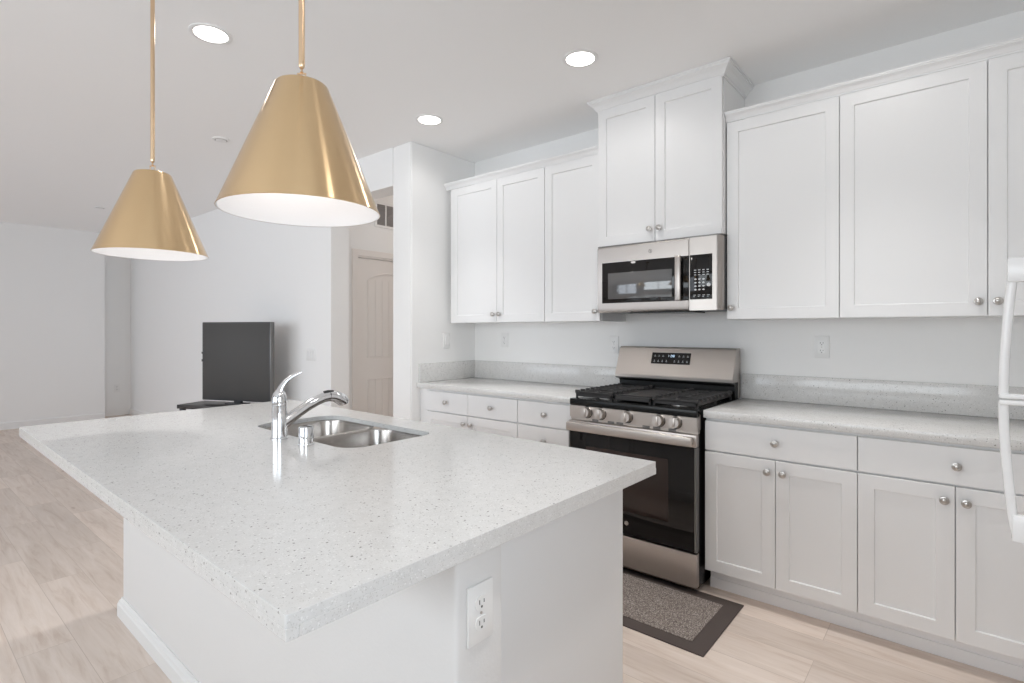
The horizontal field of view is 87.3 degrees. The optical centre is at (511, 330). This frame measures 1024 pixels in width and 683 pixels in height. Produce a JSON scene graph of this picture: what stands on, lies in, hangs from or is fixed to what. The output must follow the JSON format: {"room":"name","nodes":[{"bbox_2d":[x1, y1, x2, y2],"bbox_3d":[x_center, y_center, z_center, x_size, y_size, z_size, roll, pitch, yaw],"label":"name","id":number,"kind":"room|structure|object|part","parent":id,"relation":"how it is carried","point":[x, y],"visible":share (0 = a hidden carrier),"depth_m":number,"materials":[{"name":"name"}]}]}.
{"room":"kitchen","nodes":[
{"label":"kitchen","id":0,"kind":"room"},
{"bbox_2d":[0,222,130,422],"bbox_3d":[-7.800,-0.060,6.160,0.470,2.745,5.820,0,0,40],"label":"wall","id":1,"kind":"structure","parent":0,"point":[65,306],"depth_m":7.54,"materials":[{"name":"white paint"}]},
{"bbox_2d":[0,413,104,429],"bbox_3d":[-7.745,1.262,5.848,0.014,0.100,5.413,0,0,40],"label":"baseboard","id":2,"kind":"structure","parent":1,"relation":"attached to","point":[14,424],"depth_m":7.43,"materials":[{"name":"white paint"}]},
{"bbox_2d":[114,384,119,391],"bbox_3d":[-6.108,0.892,8.304,0.009,0.118,0.072,0,0,40],"label":"outlet","id":3,"kind":"object","parent":1,"relation":"attached to","point":[116,386],"visible":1,"depth_m":8.30,"materials":[{"name":"white plastic"}]},
{"bbox_2d":[131,141,474,420],"bbox_3d":[-3.167,-0.060,6.621,6.980,2.745,0.840,0,0,40],"label":"wall","id":4,"kind":"structure","parent":0,"point":[294,278],"depth_m":5.07,"materials":[{"name":"white paint"}]},
{"bbox_2d":[130,408,150,414],"bbox_3d":[-3.805,1.262,6.599,5.730,0.100,0.014,0,0,40],"label":"baseboard","id":5,"kind":"structure","parent":4,"relation":"attached to","point":[133,411],"depth_m":8.22,"materials":[{"name":"white paint"}]},
{"bbox_2d":[306,348,315,360],"bbox_3d":[-1.861,0.222,4.971,0.164,0.118,0.011,0,0,40],"label":"light switch","id":6,"kind":"object","parent":4,"relation":"attached to","point":[310,352],"visible":1,"depth_m":4.96,"materials":[{"name":"white plastic"}]},
{"bbox_2d":[443,333,449,347],"bbox_3d":[-0.526,0.082,4.330,0.011,0.118,0.072,0,0,40],"label":"light switch","id":7,"kind":"object","parent":4,"relation":"attached to","point":[446,336],"visible":1,"depth_m":4.32,"materials":[{"name":"white plastic"}]},
{"bbox_2d":[418,360,619,386],"bbox_3d":[0.030,0.326,3.889,1.430,0.144,0.620,0,0,40],"label":"backsplash","id":8,"kind":"structure","parent":4,"relation":"attached to","point":[594,376],"depth_m":4.16,"materials":[{"name":"stone"}]},
{"bbox_2d":[349,195,392,409],"bbox_3d":[-0.894,-0.060,5.969,0.180,2.745,2.400,0,0,40],"label":"wall","id":9,"kind":"structure","parent":0,"point":[370,237],"depth_m":5.19,"materials":[{"name":"white paint"}]},
{"bbox_2d":[352,248,392,410],"bbox_3d":[-1.262,0.267,5.455,0.118,2.090,0.900,0,0,40],"label":"trim","id":10,"kind":"structure","parent":9,"relation":"attached to","point":[355,252],"depth_m":5.10,"materials":[{"name":"white paint"}]},
{"bbox_2d":[358,258,392,428],"bbox_3d":[-1.231,0.300,5.429,0.107,2.000,0.746,0,0,40],"label":"door","id":11,"kind":"structure","parent":9,"relation":"in","point":[375,277],"depth_m":5.33,"materials":[{"name":"white paint"}]},
{"bbox_2d":[375,201,392,229],"bbox_3d":[-1.206,-1.148,5.448,0.012,0.250,0.440,0,0,40],"label":"air vent","id":12,"kind":"object","parent":9,"relation":"in","point":[385,210],"visible":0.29,"depth_m":5.37,"materials":[{"name":"white plastic"}]},
{"bbox_2d":[0,0,1023,232],"bbox_3d":[-2.981,-1.483,3.706,11.470,0.100,8.550,0,0,40],"label":"ceiling","id":13,"kind":"structure","parent":0,"point":[75,74],"depth_m":2.92,"materials":[{"name":"white paint"}]},
{"bbox_2d":[91,0,208,260],"bbox_3d":[-1.416,-0.866,2.116,0.385,1.135,0.385,0,0,40],"label":"pendant lamp","id":14,"kind":"object","parent":13,"relation":"hanging from","point":[150,219],"visible":1,"depth_m":2.04,"materials":[{"name":"gold metal"}]},
{"bbox_3d":[-1.416,-0.459,2.116,0.385,0.322,0.385,0,0,40],"label":"lamp shade","id":15,"kind":"part","parent":14,"relation":"part of","materials":[{"name":"gold metal"}]},
{"bbox_3d":[-1.416,-1.044,2.116,0.015,0.737,0.015,0,0,40],"label":"rod","id":16,"kind":"part","parent":14,"relation":"part of","materials":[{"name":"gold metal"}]},
{"bbox_2d":[188,23,232,44],"bbox_3d":[-1.455,-1.430,2.595,0.188,0.006,0.188,0,0,40],"label":"recessed light","id":17,"kind":"object","parent":13,"relation":"in","point":[209,33],"visible":1,"depth_m":2.58,"materials":[{"name":"white plastic"}]},
{"bbox_2d":[212,136,229,142],"bbox_3d":[-2.182,-1.426,4.026,0.120,0.014,0.120,0,0,40],"label":"smoke detector","id":18,"kind":"object","parent":13,"relation":"attached to","point":[217,139],"visible":1,"depth_m":4.01,"materials":[{"name":"white plastic"}]},
{"bbox_2d":[214,0,379,226],"bbox_3d":[-0.531,-0.866,1.356,0.385,1.135,0.385,0,0,40],"label":"pendant lamp","id":19,"kind":"object","parent":13,"relation":"hanging from","point":[297,164],"visible":1,"depth_m":1.27,"materials":[{"name":"gold metal"}]},
{"bbox_3d":[-0.531,-0.459,1.356,0.385,0.322,0.385,0,0,40],"label":"lamp shade","id":20,"kind":"part","parent":19,"relation":"part of","materials":[{"name":"gold metal"}]},
{"bbox_3d":[-0.531,-1.044,1.356,0.015,0.737,0.015,0,0,40],"label":"rod","id":21,"kind":"part","parent":19,"relation":"part of","materials":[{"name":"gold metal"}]},
{"bbox_2d":[415,114,442,124],"bbox_3d":[-0.561,-1.430,3.652,0.188,0.006,0.188,0,0,40],"label":"recessed light","id":22,"kind":"object","parent":13,"relation":"in","point":[425,119],"visible":1,"depth_m":3.64,"materials":[{"name":"white plastic"}]},
{"bbox_2d":[562,49,597,67],"bbox_3d":[0.360,-1.430,2.830,0.188,0.006,0.188,0,0,40],"label":"recessed light","id":23,"kind":"object","parent":13,"relation":"in","point":[580,58],"visible":1,"depth_m":2.82,"materials":[{"name":"white plastic"}]},
{"bbox_2d":[0,414,1023,682],"bbox_3d":[-2.981,1.342,3.706,11.470,0.060,8.550,0,0,40],"label":"floor","id":24,"kind":"structure","parent":0,"point":[61,545],"depth_m":2.32,"materials":[{"name":"brown wood"}]},
{"bbox_2d":[177,400,230,410],"bbox_3d":[-2.670,1.006,5.093,0.940,0.612,0.320,0,0,16],"label":"tv stand","id":25,"kind":"object","parent":24,"relation":"on","point":[200,404],"visible":0.22,"depth_m":5.07,"materials":[{"name":"grey wood"}]},
{"bbox_2d":[202,322,273,404],"bbox_3d":[-2.609,0.310,5.120,0.796,0.780,0.125,0,0,16],"label":"television","id":26,"kind":"object","parent":25,"relation":"on","point":[238,357],"visible":0.89,"depth_m":5.08,"materials":[{"name":"grey plastic"}]},
{"bbox_2d":[117,428,622,682],"bbox_3d":[-0.701,0.865,2.043,2.249,0.894,0.799,0,0,40],"label":"kitchen island","id":27,"kind":"object","parent":24,"relation":"on","point":[558,584],"visible":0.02,"depth_m":1.41,"materials":[{"name":"white paint"}]},
{"bbox_3d":[-0.911,1.268,1.798,2.249,0.086,0.154,0,0,40],"label":"baseboard","id":28,"kind":"part","parent":27,"relation":"part of","materials":[{"name":"white paint"}]},
{"bbox_2d":[19,400,655,642],"bbox_3d":[-0.797,0.416,1.921,2.258,0.038,1.160,0,0,40],"label":"island countertop","id":29,"kind":"structure","parent":27,"relation":"on","point":[302,539],"depth_m":1.33,"materials":[{"name":"stone"}]},
{"bbox_2d":[298,425,313,445],"bbox_3d":[-0.717,0.365,1.868,0.051,0.064,0.051,0,0,40],"label":"air gap cap","id":30,"kind":"object","parent":29,"relation":"on","point":[305,432],"visible":1,"depth_m":1.85,"materials":[{"name":"silver metal"}]},
{"bbox_2d":[270,371,348,439],"bbox_3d":[-0.765,0.274,2.055,0.302,0.247,0.069,0,0,-42],"label":"faucet","id":31,"kind":"object","parent":29,"relation":"on","point":[280,419],"visible":1,"depth_m":1.98,"materials":[{"name":"silver metal"}]},
{"bbox_3d":[-0.829,0.201,1.979,0.099,0.100,0.034,0,0,-7],"label":"lever","id":32,"kind":"part","parent":31,"relation":"part of","materials":[{"name":"silver metal"}]},
{"bbox_3d":[-0.788,0.302,2.042,0.198,0.126,0.044,0,0,-44],"label":"spout","id":33,"kind":"part","parent":31,"relation":"part of","materials":[{"name":"silver metal"}]},
{"bbox_2d":[264,420,420,447],"bbox_3d":[-0.696,0.520,2.167,0.757,0.203,0.417,0,0,40],"label":"sink","id":34,"kind":"object","parent":29,"relation":"in","point":[336,433],"visible":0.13,"depth_m":2.27,"materials":[{"name":"metal"}]},
{"bbox_3d":[-0.842,0.520,2.291,0.374,0.203,0.417,0,0,40],"label":"bowl","id":35,"kind":"part","parent":34,"relation":"part of","materials":[{"name":"metal"}]},
{"bbox_3d":[-0.552,0.510,2.044,0.379,0.183,0.417,0,0,40],"label":"bowl","id":36,"kind":"part","parent":34,"relation":"part of","materials":[{"name":"metal"}]},
{"bbox_2d":[466,577,492,648],"bbox_3d":[-0.064,0.566,1.079,0.009,0.118,0.072,0,0,41],"label":"outlet","id":37,"kind":"object","parent":27,"relation":"attached to","point":[479,597],"visible":1,"depth_m":1.07,"materials":[{"name":"white plastic"}]},
{"bbox_2d":[475,594,487,610],"bbox_3d":[-0.061,0.545,1.077,0.003,0.027,0.035,0,0,40],"label":"receptacle","id":38,"kind":"object","parent":37,"relation":"attached to","point":[481,600],"depth_m":1.08,"materials":[{"name":"white plastic"}]},
{"bbox_2d":[475,614,487,631],"bbox_3d":[-0.061,0.587,1.077,0.003,0.027,0.035,0,0,40],"label":"receptacle","id":39,"kind":"object","parent":37,"relation":"attached to","point":[481,620],"depth_m":1.08,"materials":[{"name":"grey plastic"}]},
{"bbox_3d":[0.132,0.865,1.415,0.019,0.894,0.616,0,0,40],"label":"panel","id":40,"kind":"part","parent":27,"relation":"part of","materials":[{"name":"white paint"}]},
{"bbox_2d":[420,388,519,437],"bbox_3d":[-0.160,0.874,4.006,0.982,0.876,0.624,0,0,40],"label":"base cabinet","id":41,"kind":"object","parent":24,"relation":"on","point":[498,415],"visible":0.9,"depth_m":3.74,"materials":[{"name":"white paint"}]},
{"bbox_3d":[-0.472,0.523,3.912,0.437,0.146,0.020,0,0,40],"label":"drawer","id":42,"kind":"part","parent":41,"relation":"part of","materials":[{"name":"white paint"}]},
{"bbox_3d":[-0.472,0.900,3.912,0.437,0.593,0.020,0,0,40],"label":"door","id":43,"kind":"part","parent":41,"relation":"part of","materials":[{"name":"white paint"}]},
{"bbox_3d":[-0.132,0.523,3.627,0.445,0.146,0.020,0,0,40],"label":"drawer","id":44,"kind":"part","parent":41,"relation":"part of","materials":[{"name":"white paint"}]},
{"bbox_3d":[-0.132,0.900,3.627,0.445,0.593,0.020,0,0,40],"label":"door","id":45,"kind":"part","parent":41,"relation":"part of","materials":[{"name":"white paint"}]},
{"bbox_2d":[417,360,619,403],"bbox_3d":[0.024,0.344,3.881,1.430,0.182,0.640,0,0,40],"label":"countertop","id":46,"kind":"structure","parent":41,"relation":"on","point":[559,383],"depth_m":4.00,"materials":[{"name":"stone"}]},
{"bbox_2d":[518,398,570,446],"bbox_3d":[0.387,0.874,3.549,0.443,0.876,0.624,0,0,40],"label":"base cabinet","id":47,"kind":"object","parent":24,"relation":"on","point":[540,421],"visible":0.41,"depth_m":3.33,"materials":[{"name":"white paint"}]},
{"bbox_3d":[0.211,0.750,3.340,0.439,0.293,0.020,0,0,40],"label":"drawer","id":48,"kind":"part","parent":47,"relation":"part of","materials":[{"name":"white paint"}]},
{"bbox_3d":[0.211,0.523,3.340,0.439,0.146,0.020,0,0,40],"label":"drawer","id":49,"kind":"part","parent":47,"relation":"part of","materials":[{"name":"white paint"}]},
{"bbox_2d":[566,346,739,588],"bbox_3d":[0.826,0.709,3.134,0.753,1.207,0.736,0,0,40],"label":"gas range","id":50,"kind":"object","parent":24,"relation":"on","point":[661,396],"visible":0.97,"depth_m":2.85,"materials":[{"name":"silver metal"}]},
{"bbox_3d":[0.419,0.466,3.050,0.061,0.061,0.032,0,-2,40],"label":"knob","id":51,"kind":"part","parent":50,"relation":"part of","materials":[{"name":"metal"}]},
{"bbox_3d":[0.488,0.466,2.992,0.061,0.061,0.032,0,-2,40],"label":"knob","id":52,"kind":"part","parent":50,"relation":"part of","materials":[{"name":"metal"}]},
{"bbox_3d":[0.613,0.466,2.887,0.061,0.061,0.032,0,-2,40],"label":"knob","id":53,"kind":"part","parent":50,"relation":"part of","materials":[{"name":"metal"}]},
{"bbox_3d":[0.605,0.547,2.868,0.737,0.050,0.046,0,0,40],"label":"oven handle","id":54,"kind":"part","parent":50,"relation":"part of","materials":[{"name":"metal"}]},
{"bbox_3d":[0.633,0.810,2.904,0.749,0.580,0.041,0,0,40],"label":"oven door","id":55,"kind":"part","parent":50,"relation":"part of","materials":[{"name":"black glass"}]},
{"bbox_3d":[0.632,0.549,2.903,0.753,0.062,0.044,0,0,40],"label":"door trim","id":56,"kind":"part","parent":50,"relation":"part of","materials":[{"name":"metal"}]},
{"bbox_3d":[0.642,0.509,2.915,0.753,0.016,0.026,0,0,40],"label":"vent trim","id":57,"kind":"part","parent":50,"relation":"part of","materials":[{"name":"metal"}]},
{"bbox_3d":[0.641,0.460,2.914,0.753,0.079,0.050,0,0,40],"label":"control panel","id":58,"kind":"part","parent":50,"relation":"part of","materials":[{"name":"metal"}]},
{"bbox_2d":[570,397,737,417],"bbox_3d":[0.836,0.413,3.147,0.753,0.038,0.662,0,0,40],"label":"cooktop","id":59,"kind":"object","parent":50,"relation":"in","point":[647,408],"depth_m":2.88,"materials":[{"name":"black metal"}]},
{"bbox_3d":[0.752,0.466,2.770,0.061,0.061,0.032,0,-2,40],"label":"knob","id":60,"kind":"part","parent":50,"relation":"part of","materials":[{"name":"metal"}]},
{"bbox_3d":[0.634,1.193,2.905,0.753,0.168,0.039,0,0,40],"label":"storage drawer","id":61,"kind":"part","parent":50,"relation":"part of","materials":[{"name":"metal"}]},
{"bbox_3d":[0.821,0.466,2.713,0.061,0.061,0.032,0,-2,40],"label":"knob","id":62,"kind":"part","parent":50,"relation":"part of","materials":[{"name":"metal"}]},
{"bbox_3d":[0.917,0.841,2.664,0.009,0.518,0.042,0,0,40],"label":"door edge trim","id":63,"kind":"part","parent":50,"relation":"part of","materials":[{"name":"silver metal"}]},
{"bbox_2d":[623,567,743,656],"bbox_3d":[0.514,1.308,2.707,1.100,0.008,0.524,0,0,40],"label":"floor mat","id":64,"kind":"object","parent":24,"relation":"on","point":[685,618],"visible":0.5,"depth_m":2.49,"materials":[{"name":"grey fabric"}]},
{"bbox_2d":[705,418,859,631],"bbox_3d":[1.397,0.874,2.702,0.650,0.876,0.624,0,0,40],"label":"base cabinet","id":65,"kind":"object","parent":24,"relation":"on","point":[781,502],"visible":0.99,"depth_m":2.47,"materials":[{"name":"white paint"}]},
{"bbox_3d":[1.098,0.900,2.596,0.325,0.593,0.020,0,0,40],"label":"door","id":66,"kind":"part","parent":65,"relation":"part of","materials":[{"name":"white paint"}]},
{"bbox_3d":[1.183,0.658,2.493,0.033,0.033,0.029,0,0,40],"label":"knob","id":67,"kind":"part","parent":65,"relation":"part of","materials":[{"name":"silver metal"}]},
{"bbox_3d":[1.207,0.522,2.473,0.033,0.033,0.029,0,0,40],"label":"knob","id":68,"kind":"part","parent":65,"relation":"part of","materials":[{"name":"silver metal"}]},
{"bbox_3d":[1.222,0.523,2.493,0.647,0.146,0.020,0,0,40],"label":"drawer","id":69,"kind":"part","parent":65,"relation":"part of","materials":[{"name":"white paint"}]},
{"bbox_3d":[1.233,0.658,2.451,0.033,0.033,0.029,0,0,40],"label":"knob","id":70,"kind":"part","parent":65,"relation":"part of","materials":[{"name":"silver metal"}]},
{"bbox_3d":[1.347,0.900,2.387,0.319,0.593,0.020,0,0,40],"label":"door","id":71,"kind":"part","parent":65,"relation":"part of","materials":[{"name":"white paint"}]},
{"bbox_2d":[703,373,1023,450],"bbox_3d":[1.893,0.344,2.315,1.912,0.182,0.640,0,0,40],"label":"countertop","id":72,"kind":"structure","parent":65,"relation":"on","point":[963,414],"depth_m":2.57,"materials":[{"name":"stone"}]},
{"bbox_2d":[858,434,1023,681],"bbox_3d":[1.893,0.874,2.286,0.645,0.876,0.624,0,0,40],"label":"base cabinet","id":73,"kind":"object","parent":24,"relation":"on","point":[941,568],"visible":0.99,"depth_m":2.10,"materials":[{"name":"white paint"}]},
{"bbox_3d":[1.593,0.900,2.181,0.317,0.593,0.020,0,0,40],"label":"door","id":74,"kind":"part","parent":73,"relation":"part of","materials":[{"name":"white paint"}]},
{"bbox_3d":[1.718,0.523,2.077,0.642,0.146,0.020,0,0,40],"label":"drawer","id":75,"kind":"part","parent":73,"relation":"part of","materials":[{"name":"white paint"}]},
{"bbox_3d":[1.675,0.658,2.081,0.033,0.033,0.029,0,0,40],"label":"knob","id":76,"kind":"part","parent":73,"relation":"part of","materials":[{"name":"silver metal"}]},
{"bbox_3d":[1.704,0.522,2.057,0.033,0.033,0.029,0,0,40],"label":"knob","id":77,"kind":"part","parent":73,"relation":"part of","materials":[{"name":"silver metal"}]},
{"bbox_3d":[1.726,0.658,2.038,0.033,0.033,0.029,0,0,40],"label":"knob","id":78,"kind":"part","parent":73,"relation":"part of","materials":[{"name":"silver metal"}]},
{"bbox_3d":[1.840,0.900,1.974,0.322,0.593,0.020,0,0,40],"label":"door","id":79,"kind":"part","parent":73,"relation":"part of","materials":[{"name":"white paint"}]},
{"bbox_2d":[998,257,1023,542],"bbox_3d":[1.276,0.462,0.770,0.833,1.700,0.780,0,0,40],"label":"refrigerator","id":80,"kind":"object","parent":24,"relation":"on","point":[1015,266],"visible":1,"depth_m":1.29,"materials":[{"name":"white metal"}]},
{"bbox_3d":[1.212,0.336,1.280,0.080,0.337,0.024,0,0,40],"label":"handle","id":81,"kind":"part","parent":80,"relation":"part of","materials":[{"name":"white ceramic"}]},
{"bbox_3d":[1.212,-0.005,1.280,0.080,0.338,0.024,0,0,40],"label":"handle","id":82,"kind":"part","parent":80,"relation":"part of","materials":[{"name":"white ceramic"}]},
{"bbox_2d":[475,10,1023,398],"bbox_3d":[1.362,-0.060,3.275,4.260,2.745,0.150,0,0,40],"label":"wall","id":83,"kind":"structure","parent":0,"point":[930,350],"depth_m":2.92,"materials":[{"name":"white paint"}]},
{"bbox_2d":[451,168,557,322],"bbox_3d":[-0.041,-0.593,4.112,0.954,1.065,0.371,0,0,40],"label":"upper cabinet","id":84,"kind":"object","parent":83,"relation":"attached to","point":[498,225],"visible":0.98,"depth_m":3.95,"materials":[{"name":"white paint"}]},
{"bbox_3d":[-0.288,-0.590,4.128,0.472,1.058,0.020,0,0,40],"label":"door","id":85,"kind":"part","parent":84,"relation":"part of","materials":[{"name":"white paint"}]},
{"bbox_2d":[444,145,597,190],"bbox_3d":[0.010,-1.150,3.859,1.430,0.048,0.032,0,0,40],"label":"crown molding","id":86,"kind":"structure","parent":84,"relation":"attached to","point":[593,150],"depth_m":3.78,"materials":[{"name":"white paint"}]},
{"bbox_3d":[0.061,-0.590,3.835,0.434,1.058,0.020,0,0,40],"label":"door","id":87,"kind":"part","parent":84,"relation":"part of","materials":[{"name":"white paint"}]},
{"bbox_2d":[501,333,507,346],"bbox_3d":[-0.060,0.077,4.363,0.072,0.118,0.009,0,0,40],"label":"outlet","id":88,"kind":"object","parent":83,"relation":"attached to","point":[504,336],"visible":1,"depth_m":4.36,"materials":[{"name":"white plastic"}]},
{"bbox_2d":[545,155,625,321],"bbox_3d":[0.492,-0.593,3.665,0.438,1.065,0.371,0,0,40],"label":"upper cabinet","id":89,"kind":"object","parent":83,"relation":"attached to","point":[571,187],"visible":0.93,"depth_m":3.55,"materials":[{"name":"white paint"}]},
{"bbox_3d":[0.397,-0.590,3.553,0.433,1.058,0.020,0,0,40],"label":"door","id":90,"kind":"part","parent":89,"relation":"part of","materials":[{"name":"white paint"}]},
{"bbox_2d":[609,336,618,352],"bbox_3d":[0.707,0.099,3.720,0.072,0.118,0.009,0,0,40],"label":"outlet","id":91,"kind":"object","parent":83,"relation":"attached to","point":[613,340],"visible":1,"depth_m":3.72,"materials":[{"name":"white plastic"}]},
{"bbox_2d":[587,57,753,246],"bbox_3d":[0.942,-0.976,3.251,0.874,0.912,0.427,0,0,40],"label":"upper cabinet","id":92,"kind":"object","parent":83,"relation":"attached to","point":[662,143],"visible":0.96,"depth_m":3.08,"materials":[{"name":"white paint"}]},
{"bbox_3d":[0.691,-0.946,3.251,0.379,0.849,0.020,0,0,40],"label":"door","id":93,"kind":"part","parent":92,"relation":"part of","materials":[{"name":"white paint"}]},
{"bbox_2d":[598,233,726,313],"bbox_3d":[0.940,-0.311,3.231,0.760,0.414,0.450,0,0,40],"label":"microwave","id":94,"kind":"object","parent":92,"relation":"attached to","point":[682,275],"visible":0.98,"depth_m":3.05,"materials":[{"name":"grey metal"}]},
{"bbox_3d":[0.765,-0.310,3.162,0.580,0.400,0.038,0,0,40],"label":"door","id":95,"kind":"part","parent":94,"relation":"part of","materials":[{"name":"metal"}]},
{"bbox_3d":[0.766,-0.289,3.136,0.546,0.247,0.003,0,0,40],"label":"door glass","id":96,"kind":"part","parent":94,"relation":"part of","materials":[{"name":"black glass"}]},
{"bbox_3d":[0.924,-0.289,2.977,0.035,0.250,0.040,0,0,40],"label":"handle","id":97,"kind":"part","parent":94,"relation":"part of","materials":[{"name":"metal"}]},
{"bbox_3d":[1.057,-0.310,2.917,0.177,0.400,0.038,0,0,40],"label":"control panel","id":98,"kind":"part","parent":94,"relation":"part of","materials":[{"name":"metal"}]},
{"bbox_3d":[0.942,-1.397,3.251,0.874,0.069,0.427,0,0,40],"label":"crown molding","id":99,"kind":"part","parent":92,"relation":"part of","materials":[{"name":"white paint"}]},
{"bbox_3d":[0.984,-0.946,3.005,0.381,0.849,0.020,0,0,40],"label":"door","id":100,"kind":"part","parent":92,"relation":"part of","materials":[{"name":"white paint"}]},
{"bbox_2d":[727,96,844,319],"bbox_3d":[1.462,-0.593,2.852,0.526,1.065,0.371,0,0,40],"label":"upper cabinet","id":101,"kind":"object","parent":83,"relation":"attached to","point":[783,166],"visible":0.98,"depth_m":2.72,"materials":[{"name":"white paint"}]},
{"bbox_3d":[1.170,-0.121,2.873,0.033,0.033,0.029,0,0,40],"label":"knob","id":102,"kind":"part","parent":101,"relation":"part of","materials":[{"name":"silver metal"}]},
{"bbox_2d":[725,36,1023,122],"bbox_3d":[1.763,-1.150,2.389,1.591,0.048,0.032,0,0,40],"label":"crown molding","id":103,"kind":"structure","parent":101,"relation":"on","point":[1014,45],"depth_m":2.44,"materials":[{"name":"white paint"}]},
{"bbox_2d":[814,336,829,357],"bbox_3d":[1.677,0.090,2.907,0.072,0.118,0.009,0,0,40],"label":"outlet","id":104,"kind":"object","parent":83,"relation":"attached to","point":[821,343],"visible":1,"depth_m":2.90,"materials":[{"name":"white plastic"}]},
{"bbox_2d":[818,341,824,345],"bbox_3d":[1.676,0.070,2.905,0.035,0.027,0.003,0,0,40],"label":"receptacle","id":105,"kind":"object","parent":104,"relation":"attached to","point":[820,343],"depth_m":2.90,"materials":[{"name":"grey plastic"}]},
{"bbox_2d":[818,348,824,352],"bbox_3d":[1.676,0.111,2.905,0.035,0.027,0.003,0,0,40],"label":"receptacle","id":106,"kind":"object","parent":104,"relation":"attached to","point":[820,350],"depth_m":2.90,"materials":[{"name":"grey plastic"}]},
{"bbox_2d":[742,373,1023,419],"bbox_3d":[2.092,0.326,2.552,1.912,0.144,0.020,0,0,40],"label":"backsplash","id":107,"kind":"structure","parent":83,"relation":"attached to","point":[943,398],"depth_m":2.72,"materials":[{"name":"stone"}]},
{"bbox_2d":[840,52,1023,318],"bbox_3d":[2.070,-0.593,2.342,1.061,1.065,0.371,0,0,40],"label":"upper cabinet","id":108,"kind":"object","parent":83,"relation":"attached to","point":[932,165],"visible":1,"depth_m":2.34,"materials":[{"name":"white paint"}]},
{"bbox_3d":[1.937,-0.121,2.230,0.033,0.033,0.029,0,0,40],"label":"knob","id":109,"kind":"part","parent":108,"relation":"part of","materials":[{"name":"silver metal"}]},
{"bbox_3d":[1.984,-0.121,2.191,0.033,0.033,0.029,0,0,40],"label":"knob","id":110,"kind":"part","parent":108,"relation":"part of","materials":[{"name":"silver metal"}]},
{"bbox_3d":[2.179,-0.590,2.059,0.528,1.058,0.020,0,0,40],"label":"door","id":111,"kind":"part","parent":108,"relation":"part of","materials":[{"name":"white paint"}]}
]}

